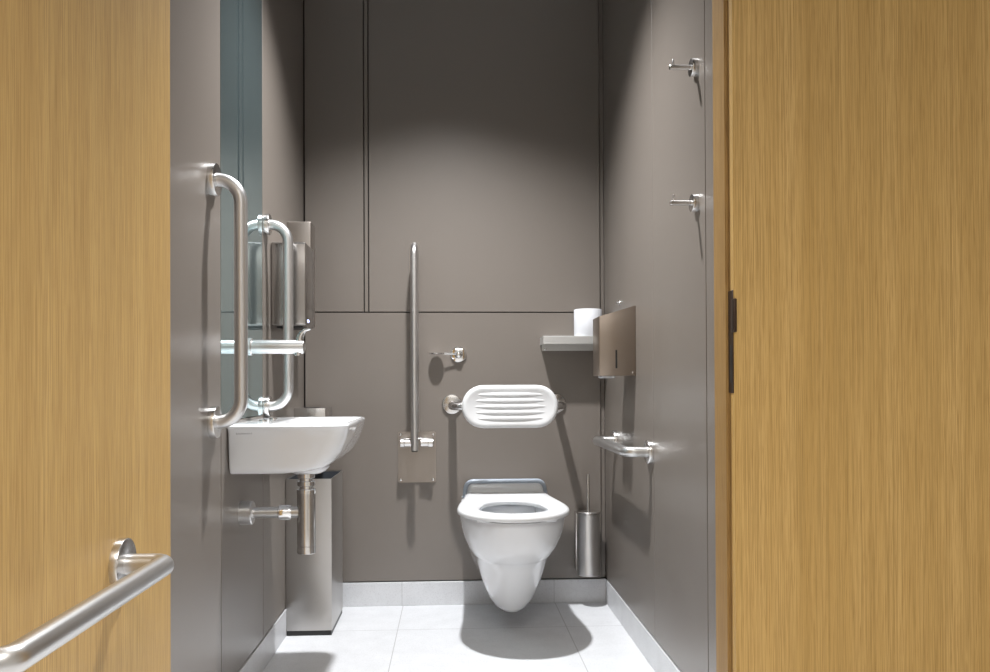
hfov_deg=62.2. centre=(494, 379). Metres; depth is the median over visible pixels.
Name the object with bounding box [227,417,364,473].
washbasin
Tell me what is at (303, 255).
soap dispenser
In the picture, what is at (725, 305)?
door frame
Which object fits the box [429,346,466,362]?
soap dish
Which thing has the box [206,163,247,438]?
grab rail
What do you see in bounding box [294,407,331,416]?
box
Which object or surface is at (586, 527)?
brush holder
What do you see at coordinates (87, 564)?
door
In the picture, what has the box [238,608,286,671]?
baseboard
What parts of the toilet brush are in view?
lid, handle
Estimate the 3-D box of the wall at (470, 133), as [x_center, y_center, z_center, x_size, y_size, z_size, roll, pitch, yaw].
[-0.162,-0.407,3.371,1.450,2.630,0.120,0,0,-3]
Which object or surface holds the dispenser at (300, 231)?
attached to the wall at (228, 577)
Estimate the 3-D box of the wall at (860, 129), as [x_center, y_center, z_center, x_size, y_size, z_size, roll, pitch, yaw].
[1.140,-0.385,1.725,1.340,2.550,0.120,0,0,-3]
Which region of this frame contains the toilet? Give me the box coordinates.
[457,478,569,611]
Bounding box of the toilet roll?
[574,308,601,335]
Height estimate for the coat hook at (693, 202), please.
0.045 m
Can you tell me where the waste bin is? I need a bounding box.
[286,470,342,635]
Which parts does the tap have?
spout, lever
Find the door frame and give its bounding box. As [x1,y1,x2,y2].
[712,0,736,671]
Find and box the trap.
[238,474,315,554]
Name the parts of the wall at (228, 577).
wall panel, wall panel, wall panel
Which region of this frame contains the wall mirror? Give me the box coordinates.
[220,0,261,417]
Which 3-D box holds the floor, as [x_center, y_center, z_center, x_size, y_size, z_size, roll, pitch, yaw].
[-0.042,0.918,0.867,3.800,0.060,5.150,0,0,-3]
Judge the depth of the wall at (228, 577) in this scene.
2.03 m
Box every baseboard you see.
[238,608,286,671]
[343,578,605,606]
[605,579,680,671]
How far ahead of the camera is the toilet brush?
3.26 m
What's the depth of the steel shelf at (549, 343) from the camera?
3.22 m
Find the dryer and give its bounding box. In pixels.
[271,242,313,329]
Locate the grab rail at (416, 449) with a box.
[398,242,435,482]
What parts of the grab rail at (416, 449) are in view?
wall plate, stop plate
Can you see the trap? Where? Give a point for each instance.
(305, 511)
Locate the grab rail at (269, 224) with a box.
[263,214,293,416]
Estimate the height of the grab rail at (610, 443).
0.076 m
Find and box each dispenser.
[287,222,314,326]
[593,306,635,377]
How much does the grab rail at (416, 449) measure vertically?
0.948 m
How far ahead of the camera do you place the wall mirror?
2.32 m
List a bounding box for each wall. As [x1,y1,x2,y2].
[170,0,303,671]
[303,0,606,581]
[603,0,715,671]
[729,0,989,671]
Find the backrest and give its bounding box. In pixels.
[442,385,565,427]
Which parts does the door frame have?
strike plate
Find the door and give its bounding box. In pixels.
[0,0,173,671]
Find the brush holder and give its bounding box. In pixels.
[574,511,599,576]
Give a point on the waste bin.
(314, 582)
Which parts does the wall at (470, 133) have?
wall panel, wall panel, wall panel, wall panel, wall panel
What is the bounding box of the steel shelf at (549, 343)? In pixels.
[540,336,592,350]
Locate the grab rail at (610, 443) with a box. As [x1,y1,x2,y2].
[593,430,653,463]
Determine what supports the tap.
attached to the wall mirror
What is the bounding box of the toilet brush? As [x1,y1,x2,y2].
[576,474,599,514]
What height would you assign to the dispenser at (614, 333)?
0.245 m
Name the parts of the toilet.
seat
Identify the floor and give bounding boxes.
[263,602,654,671]
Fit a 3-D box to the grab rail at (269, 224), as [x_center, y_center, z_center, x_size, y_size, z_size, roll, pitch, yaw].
[-0.683,-0.202,2.597,0.088,0.644,0.068,0,0,-3]
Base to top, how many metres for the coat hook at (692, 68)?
0.045 m
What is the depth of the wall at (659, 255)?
2.41 m
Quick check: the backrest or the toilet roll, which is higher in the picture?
the toilet roll
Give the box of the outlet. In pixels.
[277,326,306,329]
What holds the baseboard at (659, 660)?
attached to the wall at (659, 255)
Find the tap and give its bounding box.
[248,328,310,355]
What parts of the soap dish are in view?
knob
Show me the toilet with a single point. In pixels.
(511, 528)
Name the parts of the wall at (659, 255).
wall panel, wall panel, wall panel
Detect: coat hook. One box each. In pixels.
[669,58,697,76]
[670,194,698,211]
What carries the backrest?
attached to the wall at (470, 133)
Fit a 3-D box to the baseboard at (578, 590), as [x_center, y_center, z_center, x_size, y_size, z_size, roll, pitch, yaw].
[-0.154,0.860,3.307,1.210,0.094,0.015,0,0,-3]

